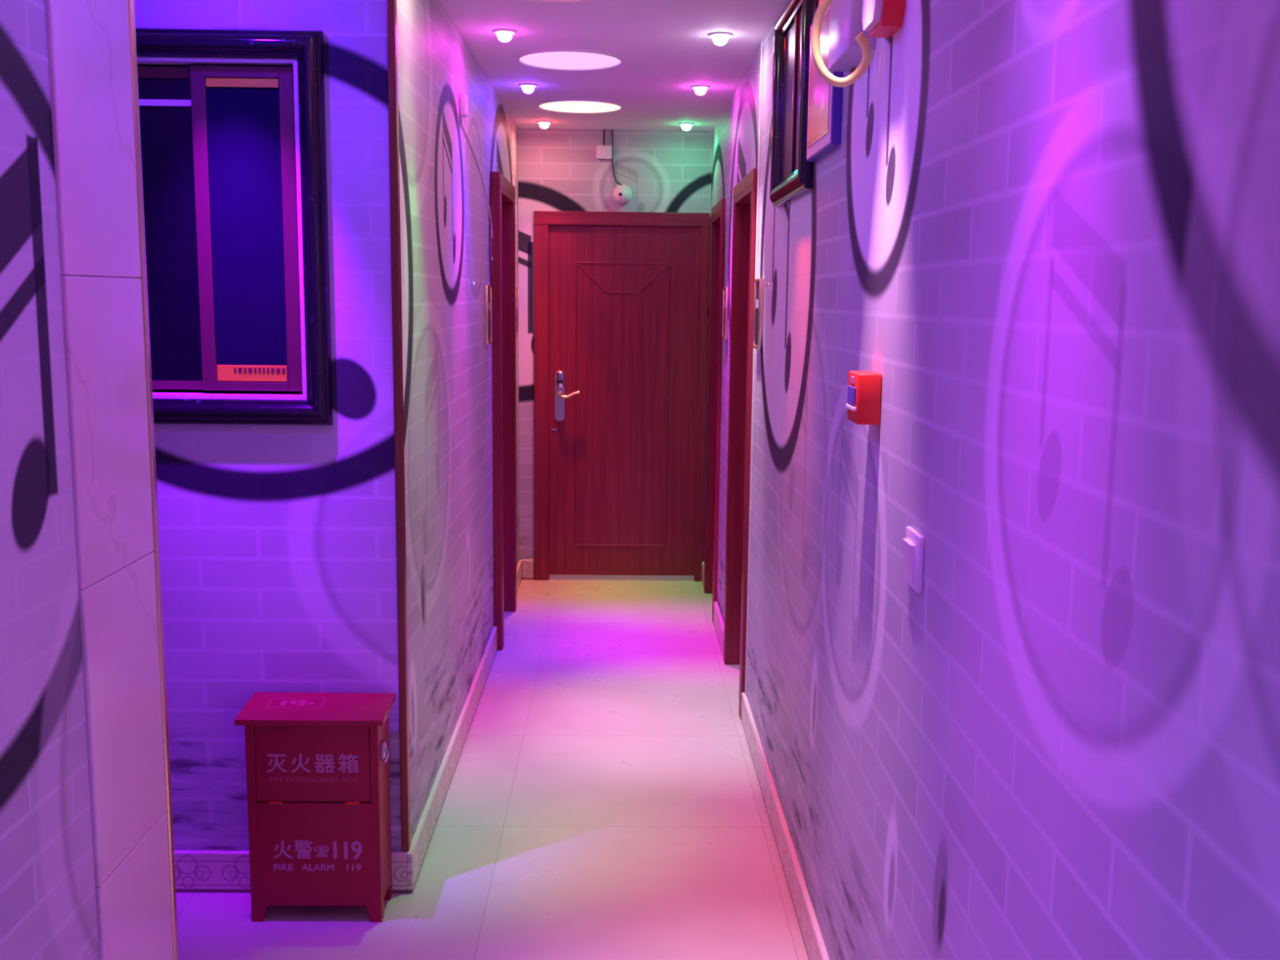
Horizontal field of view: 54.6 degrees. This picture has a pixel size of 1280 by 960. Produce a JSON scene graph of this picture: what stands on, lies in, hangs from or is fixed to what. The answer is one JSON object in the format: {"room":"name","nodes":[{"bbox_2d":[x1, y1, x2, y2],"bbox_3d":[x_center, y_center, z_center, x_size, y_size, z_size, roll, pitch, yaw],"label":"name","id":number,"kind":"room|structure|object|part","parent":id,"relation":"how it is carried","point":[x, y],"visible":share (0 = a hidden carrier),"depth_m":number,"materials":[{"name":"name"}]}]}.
{"room":"entertainment venue","nodes":[
{"label":"entertainment venue","id":0,"kind":"room"},
{"bbox_2d":[0,0,134,959],"bbox_3d":[-1.743,0.315,0.199,1.526,2.520,4.755,1,8,-1],"label":"wall","id":1,"kind":"structure","parent":0,"point":[48,899],"depth_m":2.07,"materials":[{"name":"white paint"}]},
{"bbox_2d":[44,0,178,959],"bbox_3d":[-1.012,-0.003,2.397,0.020,2.520,0.367,1,8,-1],"label":"cladding","id":2,"kind":"object","parent":1,"relation":"attached to","point":[91,44],"visible":1,"depth_m":2.37,"materials":[{"name":"tile"}]},
{"bbox_2d":[134,0,414,852],"bbox_3d":[-1.589,-0.137,3.261,1.930,2.520,0.120,1,8,-1],"label":"wall","id":3,"kind":"structure","parent":0,"point":[277,542],"depth_m":3.25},
{"bbox_2d":[135,27,333,425],"bbox_3d":[-1.194,-0.631,3.147,0.808,0.976,0.098,1,8,-1],"label":"window","id":4,"kind":"structure","parent":3,"relation":"in","point":[233,149],"depth_m":3.16,"materials":[{"name":"brown metal"}]},
{"bbox_3d":[-1.305,-0.953,3.128,0.354,0.015,0.008,0,8,-1],"label":"rail","id":5,"kind":"part","parent":4,"relation":"part of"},
{"bbox_3d":[-1.310,-0.640,3.184,0.423,0.812,0.018,0,8,-1],"label":"sash","id":6,"kind":"part","parent":4,"relation":"part of","materials":[{"name":"brown metal"}]},
{"bbox_3d":[-1.308,-0.637,3.184,0.356,0.762,0.006,0,8,-1],"label":"glass pane","id":7,"kind":"part","parent":4,"relation":"part of","materials":[{"name":"black"}]},
{"bbox_3d":[-1.002,-0.634,3.168,0.256,0.812,0.020,0,8,-1],"label":"sash","id":8,"kind":"part","parent":4,"relation":"part of","materials":[{"name":"brown metal"}]},
{"bbox_2d":[205,77,288,382],"bbox_3d":[-1.002,-0.632,3.170,0.184,0.762,0.006,0,8,-1],"label":"blind","id":9,"kind":"object","parent":4,"relation":"attached to","point":[246,150],"depth_m":3.16,"materials":[{"name":"blue fabric"}]},
{"bbox_2d":[173,850,407,893],"bbox_3d":[-1.601,1.062,3.370,1.930,0.115,0.016,1,8,-1],"label":"baseboard","id":10,"kind":"structure","parent":3,"relation":"attached to","point":[195,871],"depth_m":3.37,"materials":[{"name":"tile"}]},
{"bbox_2d":[386,0,410,851],"bbox_3d":[-0.627,-0.178,3.220,0.020,2.405,0.032,1,8,-1],"label":"trim","id":11,"kind":"structure","parent":3,"relation":"attached to","point":[391,5],"depth_m":3.21,"materials":[{"name":"brown wood"}]},
{"bbox_2d":[400,0,519,831],"bbox_3d":[-0.713,-0.407,5.151,0.120,2.520,3.670,1,8,-1],"label":"wall","id":12,"kind":"structure","parent":0,"point":[447,222],"depth_m":4.07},
{"bbox_2d":[406,560,521,893],"bbox_3d":[-0.657,0.794,5.253,0.016,0.115,3.790,1,8,-1],"label":"baseboard","id":13,"kind":"structure","parent":12,"relation":"attached to","point":[420,843],"depth_m":4.07,"materials":[{"name":"tile"}]},
{"bbox_2d":[459,93,493,260],"bbox_3d":[-0.629,-1.158,4.888,0.026,0.546,1.077,1,8,-1],"label":"cable","id":14,"kind":"object","parent":12,"relation":"attached to","point":[463,96],"visible":1,"depth_m":4.35,"materials":[{"name":"white plastic"}]},
{"bbox_2d":[484,284,492,344],"bbox_3d":[-0.644,-0.702,5.265,0.016,0.246,0.160,1,8,-1],"label":"plaque","id":15,"kind":"object","parent":12,"relation":"attached to","point":[487,289],"visible":1,"depth_m":5.21,"materials":[{"name":"gold metal"}]},
{"bbox_2d":[490,171,516,650],"bbox_3d":[-0.707,-0.337,5.940,0.160,2.150,0.790,1,8,-1],"label":"door","id":16,"kind":"structure","parent":12,"relation":"in","point":[502,191],"depth_m":6.11,"materials":[{"name":"red wood"}]},
{"bbox_2d":[515,287,518,336],"bbox_3d":[-0.666,-0.904,6.660,0.016,0.260,0.140,1,8,-1],"label":"plaque","id":17,"kind":"object","parent":12,"relation":"attached to","point":[517,288],"visible":0.5,"depth_m":6.69,"materials":[{"name":"gold metal"}]},
{"bbox_2d":[137,0,785,131],"bbox_3d":[-0.952,-1.311,2.293,3.350,0.100,9.350,1,8,-1],"label":"ceiling","id":18,"kind":"structure","parent":0,"point":[666,48],"depth_m":4.60,"materials":[{"name":"paint"}]},
{"bbox_2d":[492,28,516,42],"bbox_3d":[-0.468,-1.532,4.285,0.084,0.036,0.084,1,8,-1],"label":"recessed light","id":19,"kind":"object","parent":18,"relation":"in","point":[504,35],"visible":1,"depth_m":4.26,"materials":[{"name":"white plastic"}]},
{"bbox_2d":[518,83,537,93],"bbox_3d":[-0.484,-1.694,5.373,0.084,0.036,0.084,1,8,-1],"label":"recessed light","id":20,"kind":"object","parent":18,"relation":"in","point":[528,88],"visible":1,"depth_m":5.35,"materials":[{"name":"white plastic"}]},
{"bbox_2d":[536,120,552,128],"bbox_3d":[-0.502,-1.862,6.510,0.084,0.036,0.084,1,8,-1],"label":"recessed light","id":21,"kind":"object","parent":18,"relation":"in","point":[543,124],"visible":1,"depth_m":6.49,"materials":[{"name":"white plastic"}]},
{"bbox_2d":[528,0,593,2],"bbox_3d":[-0.251,-1.446,3.624,0.410,0.008,0.410,1,8,-1],"label":"ceiling panel","id":22,"kind":"object","parent":18,"relation":"attached to","point":[547,1],"visible":1,"depth_m":3.81,"materials":[{"name":"white plastic"}]},
{"bbox_2d":[516,48,623,71],"bbox_3d":[-0.269,-1.617,4.781,0.410,0.008,0.410,1,8,-1],"label":"ceiling panel","id":23,"kind":"object","parent":18,"relation":"attached to","point":[570,60],"visible":1,"depth_m":4.76,"materials":[{"name":"white plastic"}]},
{"bbox_2d":[537,98,622,113],"bbox_3d":[-0.287,-1.791,5.948,0.410,0.008,0.410,1,8,-1],"label":"ceiling panel","id":24,"kind":"object","parent":18,"relation":"attached to","point":[570,105],"visible":1,"depth_m":5.93,"materials":[{"name":"white plastic"}]},
{"bbox_2d":[611,129,622,185],"bbox_3d":[-0.125,-1.767,6.801,0.065,0.302,0.011,1,8,1],"label":"cable","id":25,"kind":"object","parent":18,"relation":"hanging from","point":[611,130],"visible":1,"depth_m":6.80,"materials":[{"name":"black plastic"}]},
{"bbox_2d":[678,122,694,130],"bbox_3d":[0.244,-1.856,6.523,0.084,0.036,0.084,1,8,-1],"label":"recessed light","id":26,"kind":"object","parent":18,"relation":"in","point":[685,126],"visible":1,"depth_m":6.50,"materials":[{"name":"white plastic"}]},
{"bbox_2d":[690,84,710,95],"bbox_3d":[0.262,-1.684,5.366,0.084,0.036,0.084,1,8,-1],"label":"recessed light","id":27,"kind":"object","parent":18,"relation":"in","point":[700,90],"visible":1,"depth_m":5.34,"materials":[{"name":"white plastic"}]},
{"bbox_2d":[708,31,732,45],"bbox_3d":[0.278,-1.526,4.297,0.084,0.036,0.084,1,8,-1],"label":"recessed light","id":28,"kind":"object","parent":18,"relation":"in","point":[719,38],"visible":1,"depth_m":4.28,"materials":[{"name":"white plastic"}]},
{"bbox_2d":[810,0,871,87],"bbox_3d":[0.398,-0.999,2.340,0.136,0.501,0.052,-1,9,-10],"label":"hose","id":29,"kind":"object","parent":18,"relation":"hanging from","point":[862,40],"visible":1,"depth_m":2.36,"materials":[{"name":"beige plastic"}]},
{"bbox_2d":[175,578,808,959],"bbox_3d":[-0.981,1.280,2.677,3.350,0.100,9.350,1,8,-1],"label":"floor","id":30,"kind":"structure","parent":0,"point":[604,800],"depth_m":3.84,"materials":[{"name":"tile"}]},
{"bbox_2d":[234,692,395,922],"bbox_3d":[-0.837,0.860,3.251,0.377,0.568,0.178,1,8,-1],"label":"box","id":31,"kind":"object","parent":30,"relation":"on","point":[317,763],"visible":1,"depth_m":3.19,"materials":[{"name":"red metal"}]},
{"bbox_3d":[-0.836,0.592,3.211,0.373,0.028,0.178,0,8,-1],"label":"lid","id":32,"kind":"part","parent":31,"relation":"part of","materials":[{"name":"red metal"}]},
{"bbox_2d":[518,128,712,578],"bbox_3d":[-0.150,-0.680,7.035,1.305,2.520,0.120,1,8,-1],"label":"wall","id":33,"kind":"structure","parent":0,"point":[560,170],"depth_m":6.83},
{"bbox_2d":[521,559,533,579],"bbox_3d":[-0.645,0.515,7.136,0.067,0.115,0.016,1,8,-1],"label":"baseboard","id":34,"kind":"structure","parent":33,"relation":"attached to","point":[527,565],"depth_m":7.13,"materials":[{"name":"tile"}]},
{"bbox_2d":[596,128,612,159],"bbox_3d":[-0.195,-1.838,6.784,0.085,0.159,0.035,1,8,-1],"label":"junction box","id":35,"kind":"object","parent":33,"relation":"attached to","point":[603,152],"visible":1,"depth_m":6.77,"materials":[{"name":"white plastic"}]},
{"bbox_2d":[533,210,710,581],"bbox_3d":[-0.111,-0.447,6.973,0.969,2.078,0.072,1,8,-1],"label":"door","id":36,"kind":"structure","parent":33,"relation":"in","point":[621,299],"depth_m":6.98,"materials":[{"name":"red wood"}]},
{"bbox_3d":[-0.451,-0.473,6.978,0.054,0.284,0.012,0,8,-1],"label":"lock plate","id":37,"kind":"part","parent":36,"relation":"part of","materials":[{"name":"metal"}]},
{"bbox_3d":[-0.405,-0.479,6.950,0.128,0.043,0.044,0,8,-1],"label":"lever handle","id":38,"kind":"part","parent":36,"relation":"part of","materials":[{"name":"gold metal"}]},
{"bbox_3d":[-0.104,-0.414,6.998,0.529,1.604,0.009,0,8,-1],"label":"panel moulding","id":39,"kind":"part","parent":36,"relation":"part of","materials":[{"name":"red wood"}]},
{"bbox_2d":[613,184,631,204],"bbox_3d":[-0.096,-1.572,6.810,0.104,0.104,0.064,1,8,-1],"label":"security camera","id":40,"kind":"object","parent":33,"relation":"attached to","point":[622,194],"visible":1,"depth_m":6.80,"materials":[{"name":"white plastic"}]},
{"bbox_2d":[711,0,1279,959],"bbox_3d":[0.514,0.009,2.436,0.120,2.520,9.200,1,8,-1],"label":"wall","id":41,"kind":"structure","parent":0,"point":[1049,230],"depth_m":1.50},
{"bbox_2d":[703,198,724,622],"bbox_3d":[0.442,-0.363,6.424,0.138,2.085,0.710,1,8,-1],"label":"door","id":42,"kind":"structure","parent":41,"relation":"in","point":[717,228],"depth_m":6.61,"materials":[{"name":"red wood"}]},
{"bbox_2d":[721,287,728,338],"bbox_3d":[0.397,-0.775,5.755,0.016,0.235,0.160,1,8,-1],"label":"plaque","id":43,"kind":"object","parent":41,"relation":"attached to","point":[726,290],"visible":1,"depth_m":5.69,"materials":[{"name":"gold metal"}]},
{"bbox_2d":[723,168,757,719],"bbox_3d":[0.463,-0.159,5.049,0.138,2.085,0.810,1,8,-1],"label":"door","id":44,"kind":"structure","parent":41,"relation":"in","point":[744,193],"depth_m":5.31,"materials":[{"name":"red wood"}]},
{"bbox_2d":[744,40,763,695],"bbox_3d":[0.419,-0.368,4.577,0.005,2.405,0.028,1,8,-1],"label":"trim","id":45,"kind":"structure","parent":41,"relation":"attached to","point":[762,42],"depth_m":4.57,"materials":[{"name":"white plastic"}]},
{"bbox_2d":[752,278,764,349],"bbox_3d":[0.419,-0.588,4.388,0.016,0.245,0.160,1,8,-1],"label":"plaque","id":46,"kind":"object","parent":41,"relation":"attached to","point":[758,283],"visible":1,"depth_m":4.33,"materials":[{"name":"gold metal"}]},
{"bbox_3d":[0.415,-0.622,4.383,0.002,0.030,0.090,1,8,-1],"label":"number panel","id":47,"kind":"part","parent":46,"relation":"part of","materials":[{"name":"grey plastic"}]},
{"bbox_2d":[701,561,829,959],"bbox_3d":[0.433,1.199,2.603,0.016,0.115,9.184,1,8,-1],"label":"baseboard","id":48,"kind":"structure","parent":41,"relation":"attached to","point":[812,937],"depth_m":3.59,"materials":[{"name":"tile"}]},
{"bbox_2d":[769,0,818,207],"bbox_3d":[0.430,-1.086,3.506,0.040,0.570,0.680,1,8,-1],"label":"picture frame","id":49,"kind":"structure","parent":41,"relation":"in","point":[791,172],"depth_m":3.52,"materials":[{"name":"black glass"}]},
{"bbox_3d":[0.442,-1.086,3.506,0.005,0.430,0.540,0,8,-1],"label":"glass pane","id":50,"kind":"part","parent":49,"relation":"part of","materials":[{"name":"purple"}]},
{"bbox_2d":[806,4,843,161],"bbox_3d":[0.441,-0.953,2.964,0.026,0.335,0.370,1,8,-1],"label":"framed picture","id":51,"kind":"object","parent":41,"relation":"attached to","point":[824,100],"visible":0.72,"depth_m":2.90},
{"bbox_2d":[807,9,830,148],"bbox_3d":[0.429,-0.953,2.964,0.002,0.275,0.310,0,8,-1],"label":"print","id":52,"kind":"object","parent":51,"relation":"attached to","point":[819,105],"depth_m":2.94},
{"bbox_3d":[0.443,-0.953,2.964,0.022,0.335,0.370,0,8,-1],"label":"frame","id":53,"kind":"part","parent":51,"relation":"part of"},
{"bbox_2d":[827,0,875,71],"bbox_3d":[0.419,-0.991,2.539,0.085,0.256,0.260,1,8,-1],"label":"emergency light","id":54,"kind":"object","parent":41,"relation":"attached to","point":[845,52],"visible":0.9,"depth_m":2.51,"materials":[{"name":"grey plastic"}]},
{"bbox_2d":[845,370,882,425],"bbox_3d":[0.431,-0.160,2.395,0.050,0.097,0.102,1,8,-1],"label":"fire alarm","id":55,"kind":"object","parent":41,"relation":"attached to","point":[863,406],"visible":1,"depth_m":2.35,"materials":[{"name":"red plastic"}]},
{"bbox_3d":[0.409,-0.163,2.394,0.004,0.034,0.068,0,8,-1],"label":"press panel","id":56,"kind":"part","parent":55,"relation":"part of","materials":[{"name":"white plastic"}]},
{"bbox_2d":[862,0,906,38],"bbox_3d":[0.439,-0.887,2.236,0.052,0.152,0.140,1,8,-1],"label":"fire alarm sounder","id":57,"kind":"object","parent":41,"relation":"attached to","point":[882,19],"visible":1,"depth_m":2.20,"materials":[{"name":"red plastic"}]},
{"bbox_2d":[902,526,924,593],"bbox_3d":[0.451,0.132,2.060,0.017,0.094,0.098,1,8,-1],"label":"light switch","id":58,"kind":"object","parent":41,"relation":"attached to","point":[913,542],"visible":1,"depth_m":2.03,"materials":[{"name":"white plastic"}]}
]}

